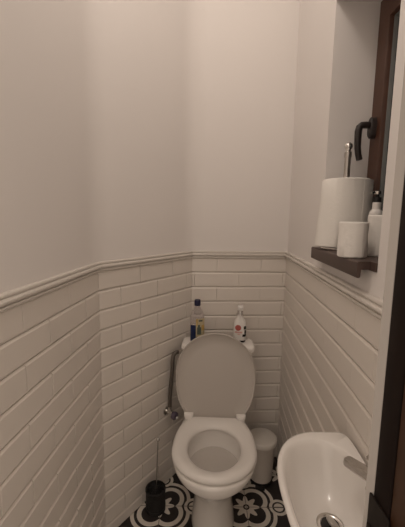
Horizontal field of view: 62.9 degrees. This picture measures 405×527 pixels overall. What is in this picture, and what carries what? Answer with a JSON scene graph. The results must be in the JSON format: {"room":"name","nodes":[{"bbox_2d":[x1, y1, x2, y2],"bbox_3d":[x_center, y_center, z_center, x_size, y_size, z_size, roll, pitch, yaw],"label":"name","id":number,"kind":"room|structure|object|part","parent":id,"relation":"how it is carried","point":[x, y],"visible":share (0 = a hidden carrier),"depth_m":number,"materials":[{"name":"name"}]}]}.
{"room":"bathroom","nodes":[
{"label":"bathroom","id":0,"kind":"room"},
{"bbox_2d":[0,0,109,526],"bbox_3d":[-0.471,-0.273,0.790,0.158,3.000,0.919,1,8,5],"label":"wall","id":1,"kind":"structure","parent":0,"point":[54,215],"depth_m":0.92,"materials":[{"name":"white paint"}]},
{"bbox_2d":[0,262,100,311],"bbox_3d":[-0.421,0.071,0.807,0.020,0.036,0.866,1,8,5],"label":"trim","id":2,"kind":"structure","parent":1,"relation":"attached to","point":[9,299],"depth_m":0.86,"materials":[{"name":"wood"}]},
{"bbox_2d":[97,0,191,526],"bbox_3d":[-0.262,-0.364,1.464,0.134,3.000,0.673,6,10,35],"label":"wall","id":3,"kind":"structure","parent":0,"point":[145,311],"depth_m":1.41,"materials":[{"name":"white paint"}]},
{"bbox_2d":[99,251,192,271],"bbox_3d":[-0.218,-0.017,1.462,0.020,0.036,0.578,6,10,35],"label":"trim","id":4,"kind":"structure","parent":3,"relation":"attached to","point":[144,260],"depth_m":1.41,"materials":[{"name":"wood"}]},
{"bbox_2d":[163,349,181,419],"bbox_3d":[-0.134,0.586,1.614,0.079,0.336,0.089,6,10,34],"label":"pipe","id":5,"kind":"object","parent":3,"relation":"attached to","point":[174,415],"visible":1,"depth_m":1.59,"materials":[{"name":"silver metal"}]},
{"bbox_3d":[-0.135,0.737,1.603,0.029,0.040,0.040,6,10,34],"label":"valve knob","id":6,"kind":"part","parent":5,"relation":"part of","materials":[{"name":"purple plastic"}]},
{"bbox_2d":[118,457,290,526],"bbox_3d":[-0.019,1.310,0.561,1.500,0.060,3.150,1,8,0],"label":"floor","id":7,"kind":"structure","parent":0,"point":[252,507],"depth_m":1.54,"materials":[{"name":"tile"}]},
{"bbox_2d":[145,480,165,516],"bbox_3d":[-0.216,1.085,1.532,0.093,0.112,0.093,1,8,0],"label":"brush holder","id":8,"kind":"object","parent":7,"relation":"on","point":[155,504],"visible":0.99,"depth_m":1.50,"materials":[{"name":"black plastic"}]},
{"bbox_2d":[148,437,162,494],"bbox_3d":[-0.215,0.955,1.513,0.070,0.348,0.070,1,8,0],"label":"toilet brush","id":9,"kind":"object","parent":8,"relation":"in","point":[155,489],"visible":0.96,"depth_m":1.51,"materials":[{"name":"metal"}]},
{"bbox_3d":[-0.210,0.957,1.514,0.020,0.323,0.012,1,8,0],"label":"brush handle","id":10,"kind":"part","parent":9,"relation":"part of","materials":[{"name":"metal"}]},
{"bbox_2d":[172,333,256,526],"bbox_3d":[0.052,0.746,1.451,0.372,0.815,0.576,1,8,2],"label":"toilet","id":11,"kind":"object","parent":7,"relation":"on","point":[214,452],"visible":1,"depth_m":1.50,"materials":[{"name":"white ceramic"}]},
{"bbox_2d":[190,299,204,340],"bbox_3d":[-0.025,0.276,1.605,0.069,0.206,0.049,0,8,-8],"label":"bottle","id":12,"kind":"object","parent":11,"relation":"on","point":[197,318],"visible":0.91,"depth_m":1.59,"materials":[{"name":"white plastic"}]},
{"bbox_2d":[197,320,202,334],"bbox_3d":[-0.013,0.305,1.588,0.026,0.072,0.004,0,8,-8],"label":"print","id":13,"kind":"object","parent":12,"relation":"attached to","point":[198,328],"depth_m":1.59},
{"bbox_3d":[0.048,0.754,1.364,0.344,0.026,0.380,1,8,2],"label":"seat","id":14,"kind":"part","parent":11,"relation":"part of","materials":[{"name":"plastic"}]},
{"bbox_3d":[0.061,0.524,1.550,0.372,0.403,0.051,1,8,2],"label":"lid","id":15,"kind":"part","parent":11,"relation":"part of","materials":[{"name":"plastic"}]},
{"bbox_3d":[0.075,0.396,1.621,0.350,0.032,0.142,1,8,2],"label":"tank lid","id":16,"kind":"part","parent":11,"relation":"part of","materials":[{"name":"white ceramic"}]},
{"bbox_2d":[233,305,245,341],"bbox_3d":[0.182,0.292,1.609,0.060,0.178,0.048,2,8,6],"label":"spray bottle","id":17,"kind":"object","parent":11,"relation":"on","point":[239,332],"visible":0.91,"depth_m":1.59,"materials":[{"name":"white plastic"}]},
{"bbox_2d":[250,428,276,490],"bbox_3d":[0.304,1.001,1.704,0.149,0.243,0.159,1,8,0],"label":"pedal bin","id":18,"kind":"object","parent":7,"relation":"on","point":[265,440],"visible":0.8,"depth_m":1.66,"materials":[{"name":"white plastic"}]},
{"bbox_3d":[0.305,0.895,1.695,0.149,0.030,0.149,1,8,0],"label":"bin lid","id":19,"kind":"part","parent":18,"relation":"part of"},
{"bbox_2d":[183,0,299,456],"bbox_3d":[0.238,-0.391,1.708,0.703,3.000,0.177,0,8,-4],"label":"wall","id":20,"kind":"structure","parent":0,"point":[240,73],"depth_m":1.65,"materials":[{"name":"white paint"}]},
{"bbox_2d":[193,251,286,258],"bbox_3d":[0.195,-0.045,1.706,0.502,0.036,0.020,0,8,-4],"label":"trim","id":21,"kind":"structure","parent":20,"relation":"attached to","point":[196,254],"depth_m":1.70,"materials":[{"name":"wood"}]},
{"bbox_2d":[276,0,404,465],"bbox_3d":[0.525,-0.287,0.994,0.247,3.000,1.626,1,8,3],"label":"wall","id":22,"kind":"structure","parent":0,"point":[330,346],"depth_m":1.10,"materials":[{"name":"white paint"}]},
{"bbox_2d":[277,432,365,526],"bbox_3d":[0.263,0.546,0.656,0.210,0.165,0.438,1,8,0],"label":"basin","id":23,"kind":"object","parent":22,"relation":"attached to","point":[317,489],"visible":0.94,"depth_m":0.77,"materials":[{"name":"white ceramic"}]},
{"bbox_2d":[343,454,368,489],"bbox_3d":[0.337,0.428,0.686,0.039,0.063,0.092,-3,9,-28],"label":"faucet","id":24,"kind":"object","parent":23,"relation":"on","point":[357,467],"visible":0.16,"depth_m":0.69,"materials":[{"name":"silver metal"}]},
{"bbox_3d":[0.330,0.430,0.696,0.027,0.023,0.068,-4,9,-29],"label":"spout","id":25,"kind":"part","parent":24,"relation":"part of","materials":[{"name":"silver metal"}]},
{"bbox_2d":[285,251,382,318],"bbox_3d":[0.396,0.048,1.056,0.020,0.036,1.367,1,8,3],"label":"trim","id":26,"kind":"structure","parent":22,"relation":"attached to","point":[367,301],"depth_m":0.90,"materials":[{"name":"wood"}]},
{"bbox_2d":[311,0,400,277],"bbox_3d":[0.489,-0.395,0.895,0.257,0.818,0.425,1,8,0],"label":"window","id":27,"kind":"structure","parent":22,"relation":"in","point":[378,125],"depth_m":1.01,"materials":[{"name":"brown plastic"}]},
{"bbox_2d":[320,142,352,249],"bbox_3d":[0.450,-0.211,1.046,0.128,0.331,0.128,1,8,0],"label":"paper towel holder","id":28,"kind":"object","parent":27,"relation":"on","point":[348,146],"visible":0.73,"depth_m":1.02,"materials":[{"name":"silver metal"}]},
{"bbox_2d":[314,177,373,247],"bbox_3d":[0.443,-0.159,1.053,0.155,0.209,0.142,1,8,0],"label":"paper towel roll","id":29,"kind":"object","parent":28,"relation":"on","point":[345,199],"visible":0.66,"depth_m":0.99,"materials":[{"name":"paper"}]},
{"bbox_3d":[0.450,-0.201,1.047,0.022,0.294,0.022,1,8,0],"label":"post","id":30,"kind":"part","parent":28,"relation":"part of","materials":[{"name":"metal"}]},
{"bbox_3d":[0.455,-0.010,0.948,0.199,0.038,0.425,1,8,0],"label":"sill","id":31,"kind":"part","parent":27,"relation":"part of","materials":[{"name":"brown wood"}]},
{"bbox_2d":[337,222,368,257],"bbox_3d":[0.385,-0.061,0.843,0.072,0.089,0.074,-2,8,-17],"label":"toilet roll","id":32,"kind":"object","parent":27,"relation":"on","point":[352,236],"visible":1,"depth_m":0.81,"materials":[{"name":"paper"}]},
{"bbox_3d":[0.513,-0.391,1.060,0.055,0.121,0.023,1,8,0],"label":"handle lever","id":33,"kind":"part","parent":27,"relation":"part of","materials":[{"name":"brown metal"}]},
{"bbox_3d":[0.539,-0.431,1.054,0.019,0.066,0.029,1,8,0],"label":"handle","id":34,"kind":"part","parent":27,"relation":"part of","materials":[{"name":"brown metal"}]},
{"bbox_2d":[367,215,381,256],"bbox_3d":[0.481,-0.074,0.877,0.085,0.107,0.083,4,8,21],"label":"toilet roll","id":35,"kind":"object","parent":27,"relation":"on","point":[375,221],"visible":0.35,"depth_m":0.86,"materials":[{"name":"paper"}]},
{"bbox_2d":[368,191,382,215],"bbox_3d":[0.499,-0.120,0.957,0.038,0.177,0.038,6,9,32],"label":"pump bottle","id":36,"kind":"object","parent":27,"relation":"on","point":[376,204],"visible":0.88,"depth_m":0.94,"materials":[{"name":"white plastic"}]},
{"bbox_3d":[0.578,-0.414,0.892,0.060,0.736,0.383,1,8,0],"label":"sash","id":37,"kind":"part","parent":27,"relation":"part of","materials":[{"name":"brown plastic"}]},
{"bbox_3d":[0.577,-0.414,0.892,0.014,0.594,0.241,1,8,0],"label":"pane","id":38,"kind":"part","parent":27,"relation":"part of","materials":[{"name":"clear glass"}]},
{"bbox_3d":[0.003,-0.193,0.265,1.240,3.000,0.137,1,8,0],"label":"wall","id":39,"kind":"structure","parent":0,"visible":0},
{"bbox_2d":[362,66,404,526],"bbox_3d":[-0.111,0.240,0.326,0.733,2.115,0.135,1,8,0],"label":"door frame","id":40,"kind":"structure","parent":39,"relation":"in","point":[384,505],"depth_m":0.35,"materials":[{"name":"paint"}]},
{"bbox_3d":[0.197,0.336,0.381,0.005,0.126,0.040,1,8,0],"label":"strike plate","id":41,"kind":"part","parent":40,"relation":"part of","materials":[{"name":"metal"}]}
]}

